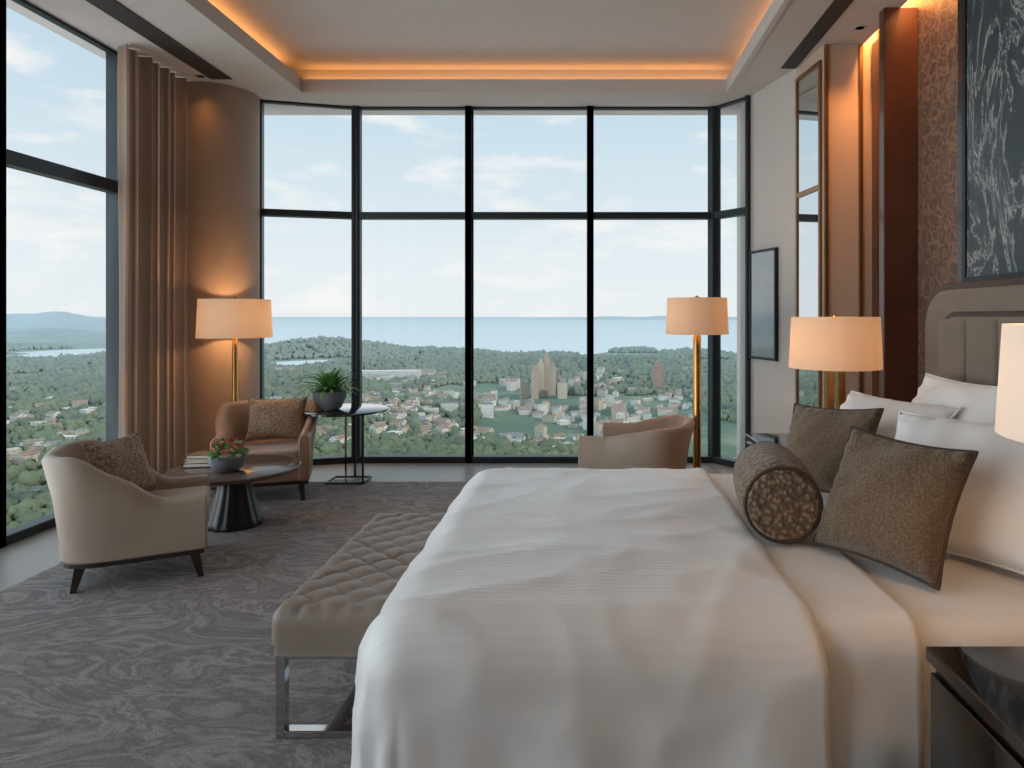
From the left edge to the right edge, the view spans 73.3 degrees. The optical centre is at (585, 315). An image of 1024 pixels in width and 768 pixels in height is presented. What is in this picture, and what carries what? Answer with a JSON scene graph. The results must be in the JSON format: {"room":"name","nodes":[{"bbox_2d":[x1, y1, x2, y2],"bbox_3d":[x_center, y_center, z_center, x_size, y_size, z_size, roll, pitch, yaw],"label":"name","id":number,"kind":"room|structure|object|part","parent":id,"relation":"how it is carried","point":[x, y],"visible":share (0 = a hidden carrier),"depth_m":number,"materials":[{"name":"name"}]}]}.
{"room":"hotel room","nodes":[
{"label":"hotel room","id":0,"kind":"room"},
{"bbox_2d":[185,81,259,454],"bbox_3d":[-3.330,-0.300,6.170,0.700,3.400,0.700,0,0,0],"label":"wall","id":1,"kind":"structure","parent":0,"point":[223,187],"depth_m":5.87,"materials":[{"name":"paint"}]},
{"bbox_2d":[0,458,736,591],"bbox_3d":[-0.675,1.475,2.275,6.150,0.150,8.950,0,0,0],"label":"floor","id":2,"kind":"structure","parent":0,"point":[21,560],"depth_m":5.88,"materials":[{"name":"stone"}]},
{"bbox_2d":[0,0,5,547],"bbox_3d":[-3.580,-0.300,3.410,0.120,3.400,1.480,0,0,0],"label":"frame","id":3,"kind":"object","parent":2,"relation":"on","point":[2,11],"visible":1,"depth_m":4.12,"materials":[{"name":"metal"}]},
{"bbox_2d":[0,0,118,547],"bbox_3d":[-3.580,-0.300,4.660,0.120,3.400,1.140,0,0,0],"label":"frame","id":4,"kind":"object","parent":2,"relation":"on","point":[15,160],"visible":0.44,"depth_m":4.48,"materials":[{"name":"metal"}]},
{"bbox_2d":[106,53,118,440],"bbox_3d":[-3.580,-0.300,5.585,0.120,3.400,0.830,0,0,0],"label":"frame","id":5,"kind":"object","parent":2,"relation":"on","point":[112,198],"visible":0.13,"depth_m":5.17,"materials":[{"name":"metal"}]},
{"bbox_2d":[0,482,467,767],"bbox_3d":[-0.405,1.394,1.860,5.090,0.012,7.720,0,0,0],"label":"carpet","id":6,"kind":"object","parent":2,"relation":"on","point":[158,663],"visible":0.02,"depth_m":2.77,"materials":[{"name":"grey carpet"}]},
{"bbox_2d":[41,439,209,593],"bbox_3d":[-2.473,1.041,3.712,0.745,0.694,0.669,0,0,-28],"label":"armchair","id":7,"kind":"object","parent":6,"relation":"on","point":[103,519],"visible":0.94,"depth_m":3.45,"materials":[{"name":"beige leather"}]},
{"bbox_3d":[-2.558,1.323,3.442,0.067,0.130,0.052,0,0,-28],"label":"leg","id":8,"kind":"part","parent":7,"relation":"part of","materials":[{"name":"brown wood"}]},
{"bbox_2d":[82,432,157,490],"bbox_3d":[-2.531,0.826,3.720,0.257,0.374,0.368,0,0,8],"label":"cushion","id":9,"kind":"object","parent":7,"relation":"on","point":[125,458],"visible":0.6,"depth_m":3.70,"materials":[{"name":"patterned brown woven fabric"}]},
{"bbox_3d":[-2.449,1.250,3.725,0.651,0.027,0.550,0,0,-28],"label":"rail","id":10,"kind":"part","parent":7,"relation":"part of","materials":[{"name":"brown wood"}]},
{"bbox_2d":[147,485,209,519],"bbox_3d":[-2.424,1.068,3.738,0.634,0.130,0.441,0,0,-28],"label":"seat cushion","id":11,"kind":"object","parent":7,"relation":"on","point":[163,490],"depth_m":3.92,"materials":[{"name":"beige fabric"}]},
{"bbox_3d":[-2.081,1.323,3.650,0.067,0.130,0.052,0,0,-28],"label":"leg","id":12,"kind":"part","parent":7,"relation":"part of","materials":[{"name":"brown wood"}]},
{"bbox_2d":[164,455,300,532],"bbox_3d":[-2.340,1.196,4.550,0.810,0.384,0.810,0,0,0],"label":"coffee table","id":13,"kind":"object","parent":6,"relation":"on","point":[235,506],"visible":0.88,"depth_m":4.44,"materials":[{"name":"brown wood"}]},
{"bbox_2d":[182,451,221,467],"bbox_3d":[-2.560,0.964,4.610,0.240,0.078,0.192,0,0,-8],"label":"book stack","id":14,"kind":"object","parent":13,"relation":"on","point":[197,459],"visible":0.69,"depth_m":4.53,"materials":[{"name":"white paper"}]},
{"bbox_2d":[204,437,249,472],"bbox_3d":[-2.313,0.890,4.419,0.273,0.226,0.278,0,0,0],"label":"flower pot","id":15,"kind":"object","parent":13,"relation":"on","point":[226,461],"visible":1,"depth_m":4.36,"materials":[{"name":"grey ceramic"}]},
{"bbox_3d":[-2.320,0.950,4.420,0.230,0.107,0.230,0,0,0],"label":"pot","id":16,"kind":"part","parent":15,"relation":"part of","materials":[{"name":"grey ceramic"}]},
{"bbox_2d":[195,297,272,401],"bbox_3d":[-2.900,0.616,5.640,0.570,1.545,0.570,0,0,0],"label":"floor lamp","id":17,"kind":"object","parent":6,"relation":"on","point":[234,319],"visible":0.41,"depth_m":5.42,"materials":[{"name":"beige fabric"}]},
{"bbox_3d":[-2.900,0.021,5.640,0.570,0.315,0.570,0,0,0],"label":"lampshade","id":18,"kind":"part","parent":17,"relation":"part of","materials":[{"name":"fabric"}]},
{"bbox_2d":[210,399,319,500],"bbox_3d":[-2.512,1.041,5.376,0.757,0.694,0.745,0,0,-18],"label":"armchair","id":19,"kind":"object","parent":6,"relation":"on","point":[232,418],"visible":0.49,"depth_m":5.26,"materials":[{"name":"beige leather"}]},
{"bbox_3d":[-2.503,1.250,5.350,0.655,0.027,0.651,0,0,-18],"label":"rail","id":20,"kind":"part","parent":19,"relation":"part of","materials":[{"name":"brown wood"}]},
{"bbox_2d":[230,439,297,458],"bbox_3d":[-2.494,1.068,5.323,0.525,0.130,0.634,0,0,-18],"label":"seat cushion","id":21,"kind":"object","parent":19,"relation":"on","point":[285,447],"depth_m":5.21,"materials":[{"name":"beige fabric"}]},
{"bbox_3d":[-2.501,1.183,5.342,0.565,0.110,0.635,0,0,-18],"label":"seat","id":22,"kind":"part","parent":19,"relation":"part of","materials":[{"name":"beige leather"}]},
{"bbox_2d":[244,397,307,441],"bbox_3d":[-2.460,0.820,5.429,0.448,0.376,0.248,0,0,-12],"label":"cushion","id":23,"kind":"object","parent":19,"relation":"on","point":[269,419],"visible":0.94,"depth_m":5.38,"materials":[{"name":"brown fabric"}]},
{"bbox_3d":[-2.150,1.323,5.160,0.052,0.130,0.067,0,0,-18],"label":"leg","id":24,"kind":"part","parent":19,"relation":"part of","materials":[{"name":"brown wood"}]},
{"bbox_2d":[303,403,388,483],"bbox_3d":[-2.040,1.085,5.750,0.730,0.607,0.730,0,0,0],"label":"side table","id":25,"kind":"object","parent":6,"relation":"on","point":[348,409],"visible":0.79,"depth_m":5.63,"materials":[{"name":"black paint"}]},
{"bbox_2d":[295,366,363,410],"bbox_3d":[-2.143,0.601,5.713,0.563,0.359,0.544,0,0,0],"label":"potted plant","id":26,"kind":"object","parent":25,"relation":"on","point":[329,396],"visible":0.99,"depth_m":5.62,"materials":[{"name":"green plant"}]},
{"bbox_3d":[-2.140,0.701,5.700,0.280,0.160,0.280,0,0,0],"label":"pot","id":27,"kind":"part","parent":26,"relation":"part of","materials":[{"name":"grey ceramic"}]},
{"bbox_3d":[-1.982,1.095,5.638,0.015,0.555,0.015,0,0,0],"label":"leg frame","id":28,"kind":"part","parent":25,"relation":"part of","materials":[{"name":"black metal"}]},
{"bbox_3d":[-1.995,1.095,5.750,0.320,0.585,0.240,0,0,0],"label":"leg frame","id":29,"kind":"part","parent":25,"relation":"part of","materials":[{"name":"metal"}]},
{"bbox_2d":[270,513,445,738],"bbox_3d":[-0.835,1.167,2.770,0.390,0.443,1.120,0,0,0],"label":"tufted bench","id":30,"kind":"object","parent":6,"relation":"on","point":[329,616],"visible":0.72,"depth_m":2.29,"materials":[{"name":"leather"}]},
{"bbox_3d":[-0.835,1.087,2.770,0.382,0.035,1.112,0,0,0],"label":"seat","id":31,"kind":"part","parent":30,"relation":"part of","materials":[{"name":"leather"}]},
{"bbox_3d":[-0.835,1.246,2.260,0.370,0.285,0.040,0,0,0],"label":"leg frame","id":32,"kind":"part","parent":30,"relation":"part of","materials":[{"name":"silver metal"}]},
{"bbox_2d":[272,513,445,655],"bbox_3d":[-0.835,1.022,2.770,0.390,0.155,1.120,0,0,0],"label":"seat cushion","id":33,"kind":"object","parent":30,"relation":"on","point":[331,613],"depth_m":2.37,"materials":[{"name":"leather"}]},
{"bbox_2d":[578,414,694,468],"bbox_3d":[0.396,1.066,4.909,0.745,0.644,0.791,0,0,17],"label":"armchair","id":34,"kind":"object","parent":6,"relation":"on","point":[659,442],"visible":0.46,"depth_m":4.61,"materials":[{"name":"beige leather"}]},
{"bbox_2d":[351,468,1023,767],"bbox_3d":[0.547,1.020,2.332,2.265,0.720,1.835,0,0,0],"label":"bed","id":35,"kind":"object","parent":6,"relation":"on","point":[550,617],"visible":0.68,"depth_m":1.56,"materials":[{"name":"fabric"}]},
{"bbox_2d":[733,441,823,543],"bbox_3d":[0.625,0.572,2.270,0.252,0.252,0.460,0,0,8],"label":"bolster cushion","id":36,"kind":"object","parent":35,"relation":"on","point":[777,495],"visible":0.99,"depth_m":2.06,"materials":[{"name":"brown fabric"}]},
{"bbox_2d":[786,403,883,492],"bbox_3d":[0.953,0.528,2.710,0.338,0.432,0.409,0,0,-42],"label":"throw cushion","id":37,"kind":"object","parent":35,"relation":"on","point":[818,436],"visible":0.52,"depth_m":2.66,"materials":[{"name":"brown fabric"}]},
{"bbox_2d":[811,425,978,590],"bbox_3d":[0.876,0.530,1.962,0.353,0.457,0.406,0,0,-38],"label":"throw cushion","id":38,"kind":"object","parent":35,"relation":"on","point":[892,503],"visible":1,"depth_m":1.88,"materials":[{"name":"brown fabric"}]},
{"bbox_2d":[840,391,962,438],"bbox_3d":[1.219,0.511,2.880,0.421,0.439,0.608,0,0,-20],"label":"pillow","id":39,"kind":"object","parent":35,"relation":"on","point":[887,426],"visible":0.33,"depth_m":2.80,"materials":[{"name":"white fabric"}]},
{"bbox_2d":[911,373,997,422],"bbox_3d":[1.491,0.452,2.800,0.358,0.461,0.648,0,0,-5],"label":"pillow","id":40,"kind":"object","parent":35,"relation":"on","point":[978,402],"visible":0.22,"depth_m":2.72,"materials":[{"name":"white fabric"}]},
{"bbox_2d":[895,410,1023,574],"bbox_3d":[1.160,0.516,2.071,0.427,0.534,0.610,0,0,-34],"label":"pillow","id":41,"kind":"object","parent":35,"relation":"on","point":[988,522],"visible":0.53,"depth_m":1.94,"materials":[{"name":"white fabric"}]},
{"bbox_2d":[924,276,1023,385],"bbox_3d":[1.837,0.595,2.380,0.307,1.510,2.360,0,0,0],"label":"headboard","id":42,"kind":"object","parent":35,"relation":"attached to","point":[963,323],"visible":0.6,"depth_m":3.02,"materials":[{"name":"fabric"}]},
{"bbox_3d":[1.734,0.665,2.340,0.043,1.370,1.930,0,0,0],"label":"piping panel","id":43,"kind":"part","parent":42,"relation":"part of","materials":[{"name":"brown fabric"}]},
{"bbox_2d":[666,296,728,467],"bbox_3d":[0.845,0.616,5.200,0.476,1.545,0.476,0,0,0],"label":"floor lamp","id":44,"kind":"object","parent":6,"relation":"on","point":[696,316],"visible":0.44,"depth_m":5.04,"materials":[{"name":"beige fabric"}]},
{"bbox_3d":[0.845,0.001,5.200,0.476,0.275,0.476,0,0,0],"label":"lampshade","id":45,"kind":"part","parent":44,"relation":"part of","materials":[{"name":"fabric"}]},
{"bbox_2d":[745,433,788,446],"bbox_3d":[1.315,1.044,3.790,0.730,0.688,0.580,0,0,0],"label":"nightstand","id":46,"kind":"object","parent":6,"relation":"on","point":[779,438],"visible":0.12,"depth_m":3.94,"materials":[{"name":"black paint"}]},
{"bbox_2d":[789,314,882,408],"bbox_3d":[1.320,0.342,3.620,0.470,0.713,0.470,0,0,0],"label":"table lamp","id":47,"kind":"object","parent":46,"relation":"on","point":[830,345],"visible":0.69,"depth_m":3.43,"materials":[{"name":"beige fabric"}]},
{"bbox_3d":[1.320,0.467,3.620,0.100,0.423,0.040,0,0,0],"label":"stem","id":48,"kind":"part","parent":47,"relation":"part of","materials":[{"name":"gold metal"}]},
{"bbox_3d":[1.320,0.140,3.620,0.470,0.270,0.470,0,0,0],"label":"lampshade","id":49,"kind":"part","parent":47,"relation":"part of","materials":[{"name":"fabric"}]},
{"bbox_2d":[926,646,1023,767],"bbox_3d":[1.160,1.044,1.125,0.880,0.688,0.650,0,0,0],"label":"nightstand","id":50,"kind":"object","parent":6,"relation":"on","point":[977,692],"visible":1,"depth_m":1.32,"materials":[{"name":"black paint"}]},
{"bbox_2d":[995,323,1023,442],"bbox_3d":[0.992,0.346,1.200,0.470,0.703,0.470,0,0,0],"label":"table lamp","id":51,"kind":"object","parent":50,"relation":"on","point":[1009,420],"visible":1,"depth_m":1.23,"materials":[{"name":"beige fabric"}]},
{"bbox_2d":[260,99,359,464],"bbox_3d":[-2.615,-0.300,6.440,0.925,3.400,0.120,0,0,-15],"label":"frame","id":52,"kind":"object","parent":2,"relation":"on","point":[322,460],"visible":0.46,"depth_m":6.43,"materials":[{"name":"metal"}]},
{"bbox_2d":[351,106,473,462],"bbox_3d":[-1.660,-0.300,6.550,1.146,3.400,0.120,0,0,0],"label":"frame","id":53,"kind":"object","parent":2,"relation":"on","point":[469,118],"visible":0.86,"depth_m":6.49,"materials":[{"name":"metal"}]},
{"bbox_2d":[471,106,593,462],"bbox_3d":[-0.540,-0.300,6.550,1.226,3.400,0.120,0,0,0],"label":"frame","id":54,"kind":"object","parent":2,"relation":"on","point":[475,215],"visible":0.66,"depth_m":6.50,"materials":[{"name":"metal"}]},
{"bbox_2d":[587,106,718,462],"bbox_3d":[0.635,-0.300,6.550,1.256,3.400,0.120,0,0,0],"label":"frame","id":55,"kind":"object","parent":2,"relation":"on","point":[597,215],"visible":0.56,"depth_m":6.49,"materials":[{"name":"metal"}]},
{"bbox_2d":[708,95,750,467],"bbox_3d":[1.357,-0.300,6.390,0.120,3.400,0.474,0,0,-38],"label":"frame","id":56,"kind":"object","parent":2,"relation":"on","point":[745,211],"visible":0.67,"depth_m":6.49,"materials":[{"name":"metal"}]},
{"bbox_2d":[6,0,907,114],"bbox_3d":[-0.675,-2.196,2.300,6.150,0.408,9.000,0,0,0],"label":"ceiling","id":57,"kind":"structure","parent":0,"point":[315,39],"depth_m":5.49,"materials":[{"name":"paint"}]},
{"bbox_2d":[117,43,186,474],"bbox_3d":[-3.407,-0.305,5.402,0.151,3.370,0.852,0,0,0],"label":"curtain","id":58,"kind":"object","parent":57,"relation":"hanging from","point":[151,101],"visible":0.9,"depth_m":5.37,"materials":[{"name":"brown fabric"}]},
{"bbox_2d":[86,0,231,79],"bbox_3d":[-3.070,-1.997,3.375,0.180,0.010,4.750,0,0,0],"label":"ceiling vent","id":59,"kind":"object","parent":57,"relation":"in","point":[113,8],"depth_m":4.88,"materials":[{"name":"black metal"}]},
{"bbox_2d":[194,75,206,78],"bbox_3d":[-3.220,-1.997,5.700,0.090,0.004,0.090,0,0,0],"label":"recessed light","id":60,"kind":"object","parent":57,"relation":"in","point":[196,76],"visible":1,"depth_m":5.70,"materials":[{"name":"paint"}]},
{"bbox_2d":[179,0,790,93],"bbox_3d":[-0.640,-2.050,2.800,3.860,0.120,6.640,0,0,0],"label":"trim","id":61,"kind":"structure","parent":57,"relation":"attached to","point":[204,9],"depth_m":6.08,"materials":[{"name":"paint"}]},
{"bbox_2d":[781,0,853,68],"bbox_3d":[1.630,-1.997,3.250,0.120,0.010,4.500,0,0,0],"label":"ceiling vent","id":62,"kind":"object","parent":57,"relation":"in","point":[837,8],"depth_m":4.80,"materials":[{"name":"black metal"}]},
{"bbox_2d":[853,25,866,30],"bbox_3d":[1.900,-1.997,4.740,0.090,0.004,0.090,0,0,0],"label":"recessed light","id":63,"kind":"object","parent":57,"relation":"in","point":[861,27],"visible":1,"depth_m":4.75,"materials":[{"name":"paint"}]},
{"bbox_2d":[737,68,796,456],"bbox_3d":[1.940,-0.300,6.100,0.920,3.400,1.200,0,0,0],"label":"wall","id":64,"kind":"structure","parent":0,"point":[772,106],"depth_m":5.89,"materials":[{"name":"white paint"}]},
{"bbox_2d":[749,247,777,360],"bbox_3d":[1.545,-0.100,5.954,0.032,0.960,0.430,0,0,-17],"label":"framed picture","id":65,"kind":"object","parent":64,"relation":"attached to","point":[763,264],"visible":1,"depth_m":5.94,"materials":[{"name":"metal"}]},
{"bbox_2d":[795,60,821,406],"bbox_3d":[1.715,-0.300,5.273,0.020,3.200,0.425,0,0,-7],"label":"wall mirror","id":66,"kind":"object","parent":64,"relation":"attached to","point":[808,86],"visible":0.66,"depth_m":5.25,"materials":[{"name":"clear mirror"}]},
{"bbox_2d":[797,45,871,408],"bbox_3d":[2.050,-0.300,5.270,0.700,3.400,0.460,0,0,0],"label":"wall","id":67,"kind":"structure","parent":0,"point":[843,60],"depth_m":5.04,"materials":[{"name":"beige paint"}]},
{"bbox_2d":[824,44,862,392],"bbox_3d":[1.899,-0.300,5.030,0.283,3.400,0.017,0,0,0],"label":"trim","id":68,"kind":"structure","parent":67,"relation":"attached to","point":[825,45],"depth_m":5.02,"materials":[{"name":"brown wood"}]},
{"bbox_2d":[877,0,957,387],"bbox_3d":[2.250,-0.440,1.520,0.200,3.680,7.040,0,0,0],"label":"wall","id":69,"kind":"structure","parent":0,"point":[937,19],"depth_m":4.18,"materials":[{"name":"paper"}]},
{"bbox_2d":[872,8,917,401],"bbox_3d":[2.039,-0.300,4.720,0.219,3.400,0.600,0,0,0],"label":"wall panel","id":70,"kind":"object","parent":69,"relation":"attached to","point":[895,51],"depth_m":4.42,"materials":[{"name":"brown wood"}]},
{"bbox_2d":[958,0,961,281],"bbox_3d":[2.075,-0.300,2.365,0.149,3.400,2.630,0,0,0],"label":"trim","id":71,"kind":"structure","parent":69,"relation":"attached to","point":[959,1],"depth_m":3.65,"materials":[{"name":"brown wood"}]},
{"bbox_2d":[962,0,1023,281],"bbox_3d":[1.982,-1.040,2.370,0.034,1.740,2.400,0,0,0],"label":"painting","id":72,"kind":"object","parent":69,"relation":"attached to","point":[992,30],"visible":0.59,"depth_m":3.32,"materials":[{"name":"paint"}]},
{"label":"outside","id":73,"kind":"structure","parent":0,"visible":0},
{"bbox_2d":[523,316,736,319],"bbox_3d":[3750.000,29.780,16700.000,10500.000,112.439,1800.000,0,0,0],"label":"headland","id":74,"kind":"structure","parent":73,"point":[601,317],"depth_m":8883.94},
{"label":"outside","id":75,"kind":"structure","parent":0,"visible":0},
{"bbox_2d":[6,311,736,525],"bbox_3d":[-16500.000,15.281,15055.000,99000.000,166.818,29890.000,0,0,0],"label":"ground","id":76,"kind":"structure","parent":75,"point":[78,331],"depth_m":773.43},
{"bbox_2d":[6,353,721,490],"bbox_3d":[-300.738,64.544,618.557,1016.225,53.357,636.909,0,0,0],"label":"town buildings","id":77,"kind":"structure","parent":76,"relation":"on","point":[544,382],"depth_m":594.75,"materials":[{"name":"concrete"}]},
{"bbox_2d":[6,335,736,529],"bbox_3d":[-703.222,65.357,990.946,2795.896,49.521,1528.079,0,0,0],"label":"forest","id":78,"kind":"object","parent":76,"relation":"on","point":[84,374],"visible":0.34,"depth_m":702.33,"materials":[{"name":"green plant"}]},
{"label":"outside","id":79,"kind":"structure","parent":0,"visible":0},
{"bbox_2d":[8,317,736,364],"bbox_3d":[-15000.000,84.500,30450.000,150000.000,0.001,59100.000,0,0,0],"label":"sea","id":80,"kind":"structure","parent":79,"point":[512,334],"depth_m":3297.88,"materials":[{"name":"liquid"}]}
]}

